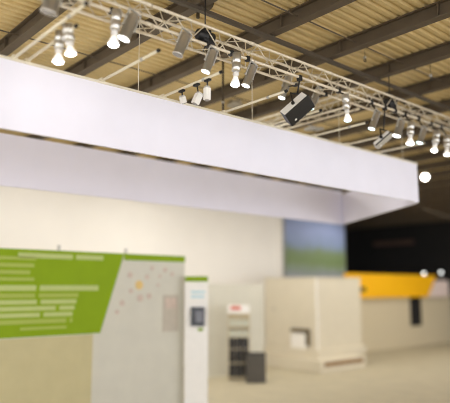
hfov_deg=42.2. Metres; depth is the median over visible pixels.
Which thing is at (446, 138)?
spotlight
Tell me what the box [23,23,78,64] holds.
spotlight
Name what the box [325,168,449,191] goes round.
ceiling beam
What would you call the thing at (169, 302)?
picture
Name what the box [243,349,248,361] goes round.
stack
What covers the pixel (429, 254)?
wall
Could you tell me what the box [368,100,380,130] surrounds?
spotlight
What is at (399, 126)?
spotlight
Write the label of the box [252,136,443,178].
ceiling beam
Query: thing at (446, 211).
ceiling beam
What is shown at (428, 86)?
ceiling beam
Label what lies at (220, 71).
track light
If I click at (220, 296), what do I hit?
wall partition
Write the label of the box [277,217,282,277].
wall post
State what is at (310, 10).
ceiling beam
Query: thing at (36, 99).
fascia
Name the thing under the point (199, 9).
cable tray
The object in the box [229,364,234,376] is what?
stack
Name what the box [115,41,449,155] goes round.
ceiling beam
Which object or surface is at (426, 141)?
lamp arm
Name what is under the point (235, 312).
brochure rack
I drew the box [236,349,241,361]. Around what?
stack
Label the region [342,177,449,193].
ceiling beam
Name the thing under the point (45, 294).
print
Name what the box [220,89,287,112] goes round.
lamp arm
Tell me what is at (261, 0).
ceiling beam
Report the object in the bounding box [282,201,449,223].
ceiling beam
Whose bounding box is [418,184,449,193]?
ceiling beam
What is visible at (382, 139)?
floodlight
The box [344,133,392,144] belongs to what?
lamp arm
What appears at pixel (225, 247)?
wall
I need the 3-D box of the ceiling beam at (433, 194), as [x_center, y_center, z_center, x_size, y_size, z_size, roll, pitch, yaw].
[11.269,-0.464,28.096,0.170,0.266,38.900,7,-11,-41]
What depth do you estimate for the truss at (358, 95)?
12.55 m
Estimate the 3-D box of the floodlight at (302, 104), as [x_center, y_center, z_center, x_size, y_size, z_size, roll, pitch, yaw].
[1.254,-1.758,10.107,0.603,0.914,0.422,-1,-9,7]
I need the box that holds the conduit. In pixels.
[222,61,223,109]
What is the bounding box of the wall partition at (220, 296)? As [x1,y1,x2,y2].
[208,284,263,377]
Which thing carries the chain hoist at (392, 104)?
hanging from the ceiling beam at (439, 52)
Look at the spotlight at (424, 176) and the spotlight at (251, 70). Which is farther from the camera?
the spotlight at (424, 176)
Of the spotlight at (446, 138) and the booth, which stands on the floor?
the booth
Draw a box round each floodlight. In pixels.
[280,75,314,125]
[373,105,392,148]
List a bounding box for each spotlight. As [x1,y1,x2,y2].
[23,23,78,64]
[39,0,61,16]
[108,7,121,47]
[117,8,141,42]
[172,28,192,57]
[201,41,218,73]
[228,50,240,87]
[241,56,257,87]
[278,75,297,99]
[311,85,327,109]
[336,88,351,121]
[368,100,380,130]
[392,108,404,137]
[402,112,413,144]
[416,117,426,144]
[420,170,429,181]
[429,121,440,152]
[438,125,449,155]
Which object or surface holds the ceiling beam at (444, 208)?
attached to the ceiling
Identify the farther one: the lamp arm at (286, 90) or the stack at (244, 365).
the stack at (244, 365)
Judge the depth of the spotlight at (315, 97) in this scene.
11.12 m
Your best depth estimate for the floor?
21.38 m
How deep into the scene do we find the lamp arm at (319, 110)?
10.70 m
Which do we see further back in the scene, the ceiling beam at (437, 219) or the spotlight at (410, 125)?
the ceiling beam at (437, 219)
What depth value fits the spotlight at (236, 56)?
8.96 m
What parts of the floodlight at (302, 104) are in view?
plate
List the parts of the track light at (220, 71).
box spotlight, box spotlight, box spotlight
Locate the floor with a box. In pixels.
[183,342,449,402]
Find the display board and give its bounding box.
[0,245,184,402]
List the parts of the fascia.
panel, rail, rail, panel, panel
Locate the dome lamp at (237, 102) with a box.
[227,99,242,107]
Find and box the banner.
[283,218,345,276]
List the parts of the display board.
panel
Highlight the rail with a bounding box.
[420,187,449,218]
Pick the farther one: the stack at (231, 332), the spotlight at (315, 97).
the stack at (231, 332)
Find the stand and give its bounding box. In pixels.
[343,273,449,351]
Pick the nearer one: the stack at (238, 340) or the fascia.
the fascia
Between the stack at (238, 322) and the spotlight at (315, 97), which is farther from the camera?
the stack at (238, 322)
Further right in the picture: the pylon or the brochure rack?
the brochure rack
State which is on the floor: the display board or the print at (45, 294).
the display board
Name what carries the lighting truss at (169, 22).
hanging from the chain hoist at (203, 35)
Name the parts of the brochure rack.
panel, panel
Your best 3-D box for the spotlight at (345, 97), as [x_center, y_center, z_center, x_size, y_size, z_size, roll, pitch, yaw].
[2.221,-1.792,10.849,0.220,0.650,0.244,7,-11,-41]
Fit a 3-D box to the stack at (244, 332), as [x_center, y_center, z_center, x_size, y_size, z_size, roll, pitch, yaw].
[0.797,5.137,22.713,0.230,0.240,0.120,0,-8,0]
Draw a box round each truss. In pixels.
[41,0,449,135]
[254,91,359,128]
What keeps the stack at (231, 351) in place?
on the brochure rack
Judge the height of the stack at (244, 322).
0.240 m
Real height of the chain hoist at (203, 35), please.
0.787 m
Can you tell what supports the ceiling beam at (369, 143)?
attached to the ceiling
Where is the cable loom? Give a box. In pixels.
[397,100,436,114]
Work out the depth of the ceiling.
11.62 m
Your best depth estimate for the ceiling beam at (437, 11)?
10.97 m
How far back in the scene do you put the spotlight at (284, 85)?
10.58 m
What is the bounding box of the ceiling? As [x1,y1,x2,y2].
[0,0,449,192]
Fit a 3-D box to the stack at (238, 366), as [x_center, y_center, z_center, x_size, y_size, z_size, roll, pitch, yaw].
[0.537,6.522,22.508,0.230,0.440,0.120,0,-8,0]
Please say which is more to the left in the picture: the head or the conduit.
the conduit
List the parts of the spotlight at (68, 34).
lamp arm, reflector spotlight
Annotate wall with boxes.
[0,186,277,353]
[345,220,449,295]
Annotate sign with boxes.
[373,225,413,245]
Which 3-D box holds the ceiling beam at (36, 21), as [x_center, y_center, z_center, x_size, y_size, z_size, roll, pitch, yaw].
[-5.971,-2.677,13.181,0.170,0.266,38.900,7,-11,-41]
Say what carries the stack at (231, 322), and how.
on the brochure rack
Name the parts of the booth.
corner trim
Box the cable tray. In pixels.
[168,0,449,110]
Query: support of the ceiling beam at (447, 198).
attached to the ceiling
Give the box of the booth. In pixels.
[264,277,365,373]
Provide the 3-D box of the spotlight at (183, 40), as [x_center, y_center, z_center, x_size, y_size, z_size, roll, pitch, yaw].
[-0.625,-2.275,8.388,0.235,0.426,0.249,-4,-9,27]
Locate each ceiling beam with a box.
[0,0,77,55]
[0,29,448,158]
[25,0,356,139]
[64,0,217,75]
[74,0,449,147]
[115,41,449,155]
[155,74,449,162]
[190,99,449,168]
[222,120,449,173]
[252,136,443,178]
[261,0,443,82]
[277,148,449,183]
[282,196,449,220]
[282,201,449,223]
[282,206,449,224]
[303,159,449,187]
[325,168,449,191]
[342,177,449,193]
[345,214,449,226]
[345,218,449,229]
[347,210,449,223]
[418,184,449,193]
[418,190,449,199]
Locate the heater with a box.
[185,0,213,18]
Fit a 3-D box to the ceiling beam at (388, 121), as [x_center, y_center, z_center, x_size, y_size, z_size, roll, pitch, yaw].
[1.417,-1.729,19.573,0.170,0.266,38.900,7,-11,-41]
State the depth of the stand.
34.92 m
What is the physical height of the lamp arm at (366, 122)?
0.057 m
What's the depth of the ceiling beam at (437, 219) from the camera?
41.55 m
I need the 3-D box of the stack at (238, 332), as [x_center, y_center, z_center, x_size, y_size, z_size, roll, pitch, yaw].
[0.537,5.137,22.713,0.230,0.240,0.120,0,-8,0]
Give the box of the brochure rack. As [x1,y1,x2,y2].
[228,305,249,379]
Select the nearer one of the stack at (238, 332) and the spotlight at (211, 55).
the spotlight at (211, 55)
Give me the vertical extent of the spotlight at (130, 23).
0.458 m
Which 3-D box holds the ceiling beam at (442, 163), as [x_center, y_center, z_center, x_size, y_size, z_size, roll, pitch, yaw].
[6.343,-1.097,23.835,0.170,0.266,38.900,7,-11,-41]
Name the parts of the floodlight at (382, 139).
plate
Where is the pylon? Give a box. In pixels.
[184,276,207,402]
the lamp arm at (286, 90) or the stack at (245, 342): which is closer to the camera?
the lamp arm at (286, 90)
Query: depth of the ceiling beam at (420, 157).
20.61 m
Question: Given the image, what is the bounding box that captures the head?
[304,125,323,130]
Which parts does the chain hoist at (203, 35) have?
motor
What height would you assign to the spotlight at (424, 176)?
0.425 m
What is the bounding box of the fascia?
[0,5,418,224]
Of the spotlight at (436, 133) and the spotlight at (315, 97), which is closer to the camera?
the spotlight at (315, 97)
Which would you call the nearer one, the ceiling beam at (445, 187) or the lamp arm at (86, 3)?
the lamp arm at (86, 3)
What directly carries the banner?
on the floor
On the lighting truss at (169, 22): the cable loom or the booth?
the cable loom
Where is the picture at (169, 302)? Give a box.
[165,298,176,307]
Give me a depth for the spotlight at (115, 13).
7.58 m
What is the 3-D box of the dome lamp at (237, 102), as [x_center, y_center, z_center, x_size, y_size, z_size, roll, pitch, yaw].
[0.256,-2.672,14.955,0.410,0.460,0.407,7,-11,-41]
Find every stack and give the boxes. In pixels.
[229,320,234,325]
[229,330,234,336]
[229,338,234,348]
[229,349,234,361]
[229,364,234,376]
[236,320,241,325]
[236,330,241,336]
[236,338,241,348]
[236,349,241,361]
[236,364,241,376]
[242,320,247,325]
[242,330,247,336]
[242,338,248,348]
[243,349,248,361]
[243,364,245,376]
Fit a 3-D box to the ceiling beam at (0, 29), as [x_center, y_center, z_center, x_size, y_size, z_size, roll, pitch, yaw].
[5.350,-1.872,18.587,43.900,0.022,0.026,7,-11,-41]
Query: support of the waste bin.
on the floor
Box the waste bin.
[246,352,265,382]
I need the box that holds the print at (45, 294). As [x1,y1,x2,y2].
[0,248,123,338]
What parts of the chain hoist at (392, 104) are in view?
motor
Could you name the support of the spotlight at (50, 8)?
hanging from the lighting truss at (169, 22)
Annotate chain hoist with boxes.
[194,0,215,50]
[383,76,396,112]
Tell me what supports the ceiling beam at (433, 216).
attached to the ceiling
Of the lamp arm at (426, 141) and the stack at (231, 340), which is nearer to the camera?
the lamp arm at (426, 141)
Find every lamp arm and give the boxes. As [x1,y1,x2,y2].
[10,1,88,58]
[98,48,160,81]
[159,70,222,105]
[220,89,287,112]
[268,109,321,125]
[312,121,367,136]
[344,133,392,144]
[375,141,426,152]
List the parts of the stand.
wall panel, panel, wall panel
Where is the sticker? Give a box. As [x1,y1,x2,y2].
[135,280,142,289]
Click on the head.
(312, 128)
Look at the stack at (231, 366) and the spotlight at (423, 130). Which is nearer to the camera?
the spotlight at (423, 130)
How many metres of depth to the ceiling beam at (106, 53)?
10.94 m

